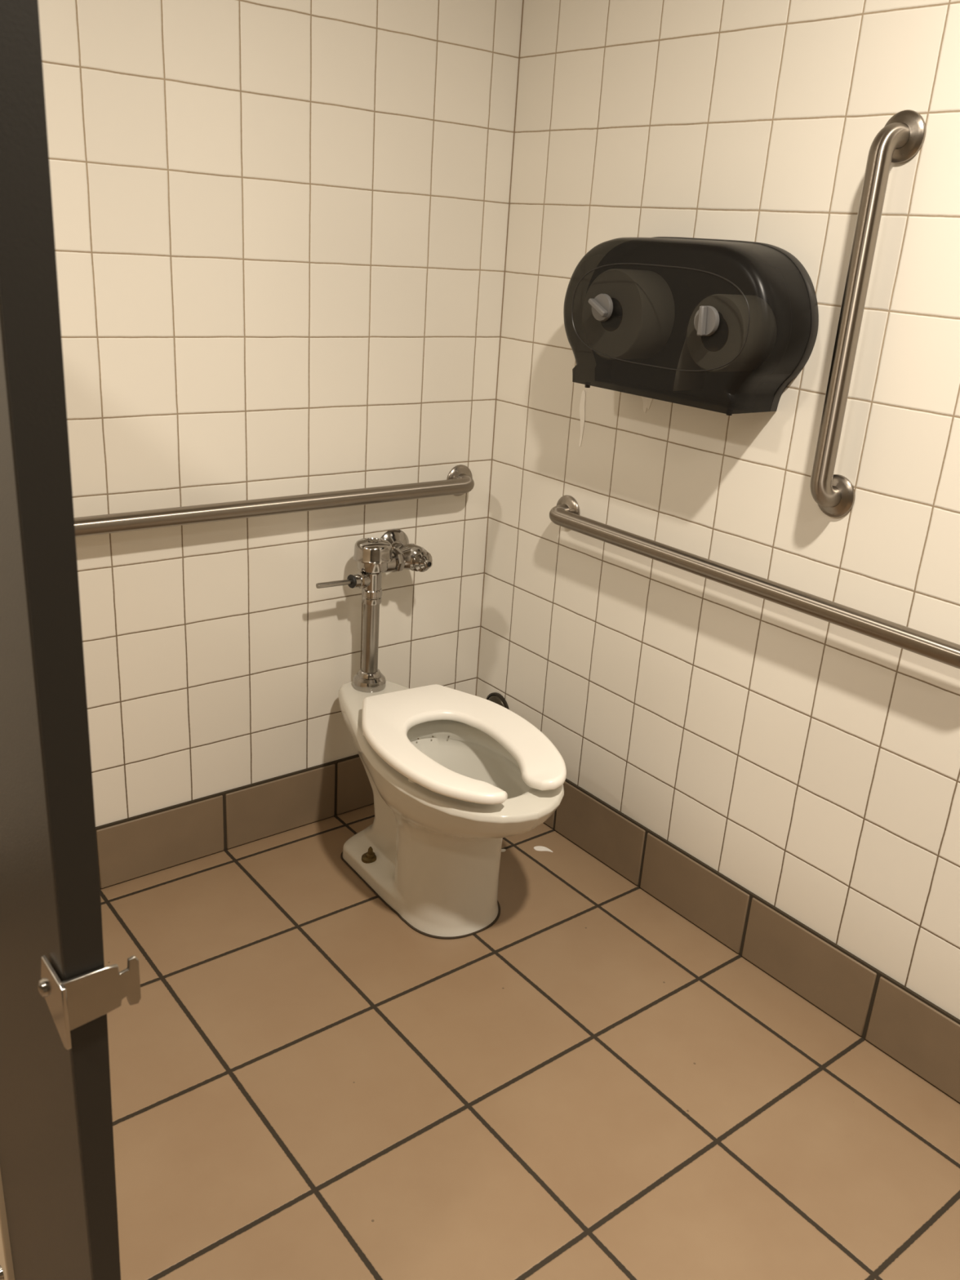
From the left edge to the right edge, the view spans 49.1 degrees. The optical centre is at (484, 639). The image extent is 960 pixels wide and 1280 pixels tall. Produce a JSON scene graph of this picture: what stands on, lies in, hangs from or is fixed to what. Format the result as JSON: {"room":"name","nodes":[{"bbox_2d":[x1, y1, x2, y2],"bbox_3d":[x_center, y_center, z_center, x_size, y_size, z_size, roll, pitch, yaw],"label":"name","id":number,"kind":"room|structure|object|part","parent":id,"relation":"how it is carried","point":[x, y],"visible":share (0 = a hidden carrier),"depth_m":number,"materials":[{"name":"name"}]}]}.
{"room":"public restroom stall","nodes":[
{"label":"public restroom stall","id":0,"kind":"room"},
{"bbox_2d":[38,0,522,826],"bbox_3d":[-1.241,-0.611,1.612,3.350,2.401,0.050,-12,26,-37],"label":"wall","id":1,"kind":"structure","parent":0,"point":[280,226],"depth_m":2.27,"materials":[{"name":"tile"}]},
{"bbox_2d":[95,754,373,889],"bbox_3d":[-1.341,0.589,2.048,3.299,0.163,0.060,-12,26,-37],"label":"baseboard","id":2,"kind":"structure","parent":1,"relation":"attached to","point":[139,846],"depth_m":2.56,"materials":[{"name":"tile"}]},
{"bbox_2d":[74,464,474,537],"bbox_3d":[-0.460,-0.301,2.330,1.148,0.080,0.076,-12,26,-37],"label":"grab bar","id":3,"kind":"object","parent":1,"relation":"attached to","point":[459,482],"visible":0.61,"depth_m":2.28,"materials":[{"name":"silver metal"}]},
{"bbox_2d":[475,0,524,696],"bbox_3d":[0.049,-0.882,2.562,0.003,2.401,0.003,-12,26,-37],"label":"trim","id":4,"kind":"structure","parent":1,"relation":"attached to","point":[522,0],"depth_m":2.60,"materials":[{"name":"beige tile"}]},
{"bbox_2d":[100,804,959,1279],"bbox_3d":[-0.225,1.260,0.773,3.300,0.040,3.600,-12,26,-37],"label":"floor","id":5,"kind":"structure","parent":0,"point":[308,1082],"depth_m":1.91,"materials":[{"name":"tile"}]},
{"bbox_2d":[0,0,120,1279],"bbox_3d":[-0.396,0.049,0.866,0.040,2.130,0.344,-12,26,-37],"label":"pilaster","id":6,"kind":"object","parent":5,"relation":"on","point":[57,1163],"visible":0.99,"depth_m":0.75,"materials":[{"name":"black metal"}]},
{"bbox_2d":[0,1169,14,1279],"bbox_3d":[-0.858,0.058,1.446,0.029,1.520,1.050,-12,26,-37],"label":"partition panel","id":7,"kind":"object","parent":6,"relation":"attached to","point":[6,1270],"visible":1,"depth_m":1.26,"materials":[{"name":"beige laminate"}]},
{"bbox_3d":[-0.396,0.049,0.866,0.040,2.130,0.343,-12,26,-37],"label":"panel","id":8,"kind":"part","parent":6,"relation":"part of","materials":[{"name":"grey laminate"}]},
{"bbox_2d":[37,955,141,1049],"bbox_3d":[-0.310,0.272,0.823,0.065,0.060,0.059,-12,26,-37],"label":"latch keeper","id":9,"kind":"object","parent":6,"relation":"attached to","point":[76,1002],"visible":1,"depth_m":0.80,"materials":[{"name":"silver metal"}]},
{"bbox_3d":[-0.331,0.277,0.808,0.004,0.059,0.059,-12,26,-37],"label":"plate","id":10,"kind":"part","parent":9,"relation":"part of","materials":[{"name":"silver metal"}]},
{"bbox_3d":[-0.294,0.272,0.807,0.060,0.046,0.003,-12,26,-37],"label":"arm","id":11,"kind":"part","parent":9,"relation":"part of","materials":[{"name":"silver metal"}]},
{"bbox_2d":[338,680,566,939],"bbox_3d":[-0.119,0.384,2.408,0.370,0.445,0.745,-11,25,-34],"label":"toilet","id":12,"kind":"object","parent":5,"relation":"on","point":[452,774],"visible":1,"depth_m":2.31,"materials":[{"name":"white porcelain"},{"name":"white plastic"},{"name":"water"}]},
{"bbox_2d":[315,528,432,693],"bbox_3d":[-0.275,-0.063,2.537,0.318,0.373,0.156,-12,26,-37],"label":"valve","id":13,"kind":"object","parent":12,"relation":"attached to","point":[393,552],"visible":1,"depth_m":2.50,"materials":[{"name":"silver metal"}]},
{"bbox_3d":[-0.346,-0.128,2.424,0.095,0.017,0.013,-14,27,-39],"label":"lever","id":14,"kind":"part","parent":13,"relation":"part of","materials":[{"name":"silver metal"}]},
{"bbox_2d":[352,573,361,587],"bbox_3d":[-0.302,-0.137,2.461,0.019,0.032,0.032,-12,26,-37],"label":"socket","id":15,"kind":"object","parent":13,"relation":"attached to","point":[357,578],"depth_m":2.45,"materials":[{"name":"silver metal"}]},
{"bbox_3d":[-0.059,0.221,2.272,0.367,0.034,0.531,-11,25,-34],"label":"seat","id":16,"kind":"part","parent":12,"relation":"part of","materials":[{"name":"white plastic"}]},
{"bbox_2d":[533,845,552,852],"bbox_3d":[0.150,0.536,2.683,0.050,0.001,0.022,5,21,3],"label":"paper scrap","id":17,"kind":"object","parent":5,"relation":"on","point":[540,848],"visible":1,"depth_m":2.68,"materials":[{"name":"white paper"}]},
{"bbox_2d":[476,0,959,1019],"bbox_3d":[1.179,-0.316,1.281,0.050,2.401,3.600,-12,26,-37],"label":"wall","id":18,"kind":"structure","parent":0,"point":[812,763],"depth_m":2.08,"materials":[{"name":"tile"}]},
{"bbox_2d":[485,692,509,709],"bbox_3d":[0.032,0.196,2.885,0.014,0.100,0.100,-12,26,-37],"label":"cover","id":19,"kind":"object","parent":18,"relation":"attached to","point":[495,697],"visible":0.27,"depth_m":2.87,"materials":[{"name":"silver metal"}]},
{"bbox_3d":[0.032,0.197,2.885,0.014,0.090,0.090,-12,26,-37],"label":"plate","id":20,"kind":"part","parent":19,"relation":"part of","materials":[{"name":"silver metal"}]},
{"bbox_2d":[563,236,818,415],"bbox_3d":[0.372,-0.628,2.072,0.164,0.311,0.557,-12,26,-37],"label":"dispenser","id":21,"kind":"object","parent":18,"relation":"attached to","point":[722,326],"visible":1,"depth_m":1.97,"materials":[{"name":"plastic"}]},
{"bbox_2d":[578,390,585,446],"bbox_3d":[0.225,-0.511,2.436,0.001,0.129,0.020,-12,26,-37],"label":"scrap","id":22,"kind":"object","parent":21,"relation":"hanging from","point":[582,405],"visible":1,"depth_m":2.43,"materials":[{"name":"white paper"}]},
{"bbox_3d":[0.238,-0.672,2.129,0.010,0.054,0.054,-12,26,-37],"label":"knob","id":23,"kind":"part","parent":21,"relation":"part of","materials":[{"name":"grey plastic"}]},
{"bbox_2d":[641,396,653,413],"bbox_3d":[0.350,-0.512,2.272,0.001,0.043,0.037,-12,26,-37],"label":"scrap","id":24,"kind":"object","parent":21,"relation":"hanging from","point":[646,401],"visible":0.76,"depth_m":2.27,"materials":[{"name":"white paper"}]},
{"bbox_3d":[0.408,-0.585,1.931,0.010,0.054,0.054,-12,26,-37],"label":"knob","id":25,"kind":"part","parent":21,"relation":"part of","materials":[{"name":"grey plastic"}]},
{"bbox_3d":[0.409,-0.641,2.099,0.070,0.301,0.557,-12,26,-37],"label":"plate","id":26,"kind":"part","parent":21,"relation":"part of","materials":[{"name":"black plastic"}]},
{"bbox_2d":[543,777,959,1103],"bbox_3d":[1.092,0.879,1.733,0.060,0.163,3.599,-12,26,-37],"label":"baseboard","id":27,"kind":"structure","parent":18,"relation":"attached to","point":[917,1033],"depth_m":2.23,"materials":[{"name":"tile"}]},
{"bbox_2d":[549,495,959,669],"bbox_3d":[0.502,-0.131,2.120,0.076,0.080,1.148,-12,26,-37],"label":"grab bar","id":28,"kind":"object","parent":18,"relation":"attached to","point":[566,514],"visible":1,"depth_m":2.02,"materials":[{"name":"silver metal"}]},
{"bbox_2d":[809,109,925,517],"bbox_3d":[0.642,-0.540,1.817,0.076,0.684,0.080,-12,26,-37],"label":"grab bar","id":29,"kind":"object","parent":18,"relation":"attached to","point":[901,138],"visible":1,"depth_m":1.78,"materials":[{"name":"silver metal"}]}
]}

